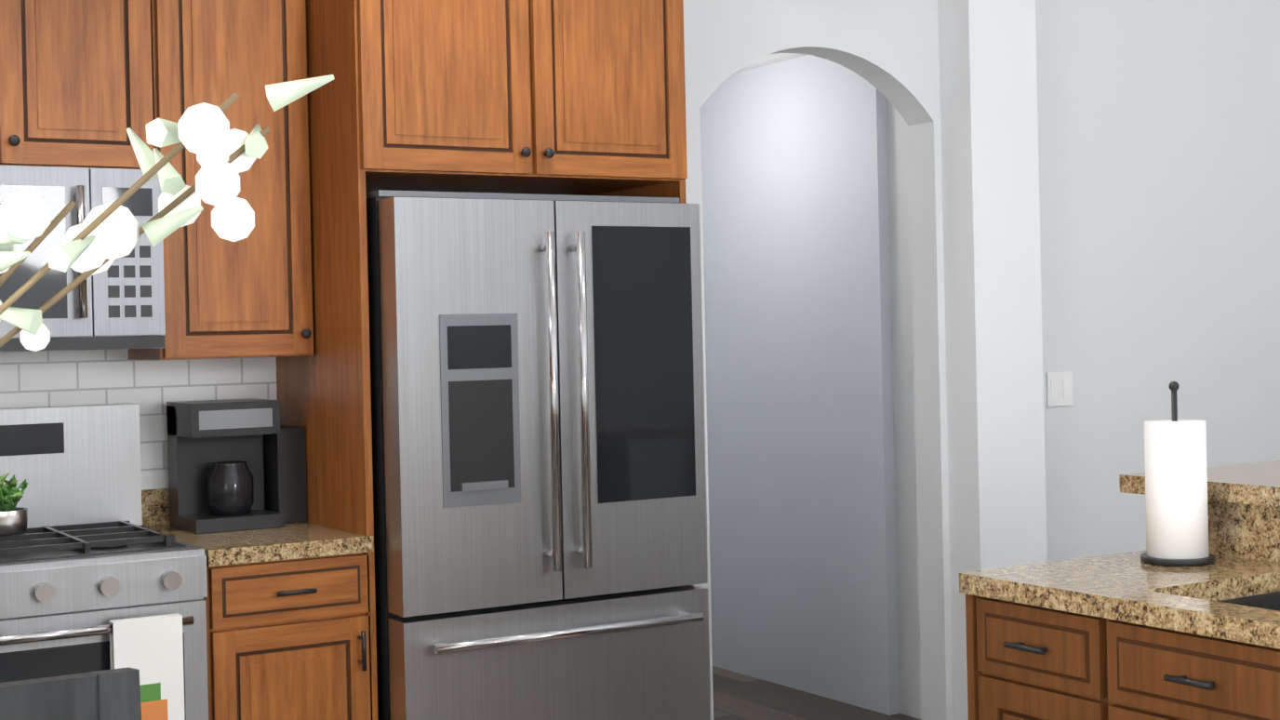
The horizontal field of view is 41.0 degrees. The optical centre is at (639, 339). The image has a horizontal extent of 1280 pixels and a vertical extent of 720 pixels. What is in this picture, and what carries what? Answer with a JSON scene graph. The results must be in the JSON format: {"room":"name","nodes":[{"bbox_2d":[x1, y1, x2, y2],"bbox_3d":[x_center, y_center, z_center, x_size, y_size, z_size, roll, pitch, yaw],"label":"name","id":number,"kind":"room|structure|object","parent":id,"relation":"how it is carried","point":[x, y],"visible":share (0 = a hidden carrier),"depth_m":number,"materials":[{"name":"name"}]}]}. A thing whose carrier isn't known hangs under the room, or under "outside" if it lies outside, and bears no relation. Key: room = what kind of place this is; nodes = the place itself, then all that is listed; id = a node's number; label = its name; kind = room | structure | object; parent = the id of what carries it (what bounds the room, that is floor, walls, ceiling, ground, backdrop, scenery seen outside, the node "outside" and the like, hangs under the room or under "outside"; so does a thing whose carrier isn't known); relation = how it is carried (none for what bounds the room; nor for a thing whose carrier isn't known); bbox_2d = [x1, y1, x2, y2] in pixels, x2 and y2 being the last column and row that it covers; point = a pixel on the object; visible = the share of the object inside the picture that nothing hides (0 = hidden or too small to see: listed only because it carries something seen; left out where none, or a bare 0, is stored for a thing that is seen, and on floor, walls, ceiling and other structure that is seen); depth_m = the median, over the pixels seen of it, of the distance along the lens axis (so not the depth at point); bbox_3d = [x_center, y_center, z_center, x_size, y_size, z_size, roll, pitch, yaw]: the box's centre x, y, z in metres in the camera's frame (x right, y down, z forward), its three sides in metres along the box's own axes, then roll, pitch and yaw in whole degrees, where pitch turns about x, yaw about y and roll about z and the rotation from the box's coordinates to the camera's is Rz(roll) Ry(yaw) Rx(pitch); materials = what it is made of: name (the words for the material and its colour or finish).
{"room":"kitchen","nodes":[
{"label":"kitchen","id":0,"kind":"room"},
{"bbox_2d":[0,0,33,166],"bbox_3d":[-1.815,-0.726,4.276,0.451,0.605,0.347,-1,0,-31],"label":"upper cabinet","id":1,"kind":"object","parent":0,"relation":"attached to","point":[16,149],"depth_m":4.24,"materials":[{"name":"brown wood"}]},
{"bbox_2d":[29,0,163,169],"bbox_3d":[-1.536,-0.733,4.445,0.452,0.605,0.347,-1,0,-31],"label":"upper cabinet","id":2,"kind":"object","parent":0,"relation":"attached to","point":[95,64],"depth_m":4.34,"materials":[{"name":"brown wood"}]},
{"bbox_2d":[0,165,165,352],"bbox_3d":[-1.630,-0.196,4.307,0.770,0.455,0.455,-1,0,-31],"label":"over-the-range microwave","id":3,"kind":"object","parent":2,"relation":"attached to","point":[119,304],"visible":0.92,"depth_m":4.26,"materials":[{"name":"silver metal"}]},
{"bbox_2d":[141,487,169,524],"bbox_3d":[-1.829,0.476,4.449,1.878,0.100,0.020,-1,0,-31],"label":"backsplash","id":4,"kind":"structure","parent":0,"relation":"attached to","point":[154,500],"depth_m":4.73,"materials":[{"name":"beige stone"}]},
{"bbox_2d":[96,0,323,368],"bbox_3d":[-1.184,-0.497,4.656,0.483,1.095,0.347,-1,0,-31],"label":"upper cabinet","id":5,"kind":"object","parent":0,"relation":"attached to","point":[257,299],"depth_m":4.55,"materials":[{"name":"brown wood"}]},
{"bbox_2d":[305,0,561,200],"bbox_3d":[-0.653,-0.745,4.780,0.558,0.625,0.687,-1,0,-31],"label":"upper cabinet","id":6,"kind":"object","parent":0,"relation":"attached to","point":[558,97],"depth_m":4.50,"materials":[{"name":"brown wood"}]},
{"bbox_2d":[733,53,806,73],"bbox_3d":[-0.042,-1.124,6.405,1.670,0.100,1.890,-1,0,-31],"label":"ceiling","id":7,"kind":"structure","parent":0,"point":[767,60],"depth_m":6.66,"materials":[{"name":"white paint"}]},
{"bbox_2d":[700,54,882,713],"bbox_3d":[0.554,0.071,6.872,0.120,2.600,1.450,-1,0,-31],"label":"wall","id":8,"kind":"structure","parent":0,"point":[786,180],"depth_m":6.69,"materials":[{"name":"white paint"}]},
{"bbox_2d":[712,666,921,719],"bbox_3d":[2.724,1.386,4.110,11.180,0.100,12.000,-1,0,-31],"label":"floor","id":9,"kind":"structure","parent":0,"point":[737,696],"depth_m":6.45,"materials":[{"name":"wood"}]},
{"bbox_2d":[0,666,141,719],"bbox_3d":[-0.747,0.932,1.945,0.520,0.982,0.565,-1,0,-31],"label":"chair","id":10,"kind":"object","parent":9,"relation":"on","point":[113,694],"visible":1,"depth_m":2.23,"materials":[{"name":"grey fabric"}]},
{"bbox_2d":[0,403,208,719],"bbox_3d":[-1.521,0.805,4.186,0.764,1.250,0.730,-1,0,-31],"label":"range","id":11,"kind":"object","parent":9,"relation":"on","point":[96,575],"visible":0.96,"depth_m":4.08,"materials":[{"name":"silver metal"}]},
{"bbox_2d":[0,472,27,535],"bbox_3d":[-1.586,0.407,4.271,0.120,0.156,0.132,-1,0,-31],"label":"potted plant","id":12,"kind":"object","parent":11,"relation":"on","point":[13,519],"visible":1,"depth_m":4.25,"materials":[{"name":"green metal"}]},
{"bbox_2d":[203,546,378,719],"bbox_3d":[-1.028,0.983,4.548,0.426,0.870,0.671,-1,0,-31],"label":"base cabinet","id":13,"kind":"object","parent":9,"relation":"on","point":[289,636],"depth_m":4.26,"materials":[{"name":"brown wood"}]},
{"bbox_2d":[143,517,373,561],"bbox_3d":[-1.036,0.528,4.543,0.426,0.040,0.677,-1,0,-31],"label":"countertop","id":14,"kind":"structure","parent":13,"relation":"on","point":[292,538],"depth_m":4.35,"materials":[{"name":"beige stone"}]},
{"bbox_2d":[166,398,284,533],"bbox_3d":[-1.129,0.338,4.660,0.240,0.340,0.250,-1,0,-31],"label":"coffee maker","id":15,"kind":"object","parent":14,"relation":"on","point":[216,472],"visible":1,"depth_m":4.61,"materials":[{"name":"black plastic"}]},
{"bbox_2d":[263,425,306,523],"bbox_3d":[-1.001,0.374,4.778,0.080,0.260,0.180,-1,0,-31],"label":"machine","id":16,"kind":"object","parent":14,"relation":"on","point":[285,470],"visible":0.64,"depth_m":4.71,"materials":[{"name":"black plastic"}]},
{"bbox_2d":[365,189,710,719],"bbox_3d":[-0.382,0.507,4.803,0.910,1.790,0.817,-1,0,-31],"label":"fridge","id":17,"kind":"object","parent":9,"relation":"on","point":[537,395],"visible":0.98,"depth_m":4.47,"materials":[{"name":"silver metal"}]},
{"bbox_2d":[959,583,1279,719],"bbox_3d":[1.039,0.941,3.451,0.604,0.870,0.434,-1,0,-31],"label":"base cabinet","id":18,"kind":"object","parent":9,"relation":"on","point":[1130,635],"depth_m":3.15,"materials":[{"name":"brown wood"}]},
{"bbox_2d":[959,549,1279,609],"bbox_3d":[1.005,0.487,3.472,0.598,0.040,0.390,-1,0,-31],"label":"countertop","id":19,"kind":"structure","parent":18,"relation":"on","point":[1109,581],"depth_m":3.37,"materials":[{"name":"beige stone"}]},
{"bbox_2d":[1140,381,1215,566],"bbox_3d":[1.117,0.274,3.570,0.150,0.376,0.150,-1,0,-31],"label":"paper towel holder","id":20,"kind":"object","parent":19,"relation":"on","point":[1176,491],"visible":1,"depth_m":3.52,"materials":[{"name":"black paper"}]},
{"bbox_2d":[1119,460,1279,508],"bbox_3d":[2.154,0.305,2.619,0.570,0.040,3.220,-1,0,-31],"label":"countertop","id":21,"kind":"structure","parent":18,"relation":"on","point":[1254,483],"depth_m":3.64,"materials":[{"name":"beige stone"}]},
{"bbox_2d":[683,0,1279,719],"bbox_3d":[2.872,-0.558,7.197,7.050,3.750,0.500,-1,0,-31],"label":"wall","id":22,"kind":"structure","parent":0,"point":[1160,182],"depth_m":6.21,"materials":[{"name":"white paint"}]},
{"bbox_2d":[506,0,687,196],"bbox_3d":[-0.283,-0.754,5.004,0.558,0.625,0.687,-1,0,-31],"label":"upper cabinet","id":23,"kind":"object","parent":22,"relation":"attached to","point":[624,126],"depth_m":4.76,"materials":[{"name":"brown wood"}]},
{"bbox_2d":[1046,371,1072,406],"bbox_3d":[1.484,0.174,6.052,0.120,0.120,0.009,-1,0,-31],"label":"switch plate","id":24,"kind":"object","parent":22,"relation":"attached to","point":[1059,388],"visible":1,"depth_m":6.05,"materials":[{"name":"white plastic"}]},
{"bbox_2d":[938,0,1047,719],"bbox_3d":[1.188,-0.513,5.799,0.300,3.750,0.149,-1,0,-31],"label":"wall","id":25,"kind":"structure","parent":0,"point":[992,254],"depth_m":5.73,"materials":[{"name":"white paint"}]},
{"bbox_2d":[1193,702,1279,719],"bbox_3d":[1.318,0.706,2.975,0.410,0.012,0.800,-1,0,-31],"label":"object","id":26,"kind":"structure","parent":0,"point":[1272,712],"depth_m":2.87,"materials":[{"name":"brown wood"}]},
{"bbox_2d":[1207,501,1279,560],"bbox_3d":[1.746,0.514,2.365,0.500,0.358,3.110,-1,0,-31],"label":"backsplash","id":27,"kind":"structure","parent":0,"relation":"attached to","point":[1236,530],"depth_m":3.60,"materials":[{"name":"beige stone"}]},
{"bbox_3d":[-0.303,0.750,1.201,0.340,0.204,1.680,-1,0,-31],"label":"table runner","id":28,"kind":"object","parent":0,"visible":0},
{"bbox_2d":[0,74,334,351],"bbox_3d":[-0.695,0.177,1.331,0.825,0.956,0.758,-1,0,-31],"label":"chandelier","id":29,"kind":"object","parent":28,"relation":"on","point":[101,238],"visible":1,"depth_m":1.37,"materials":[{"name":"white glass"}]}
]}

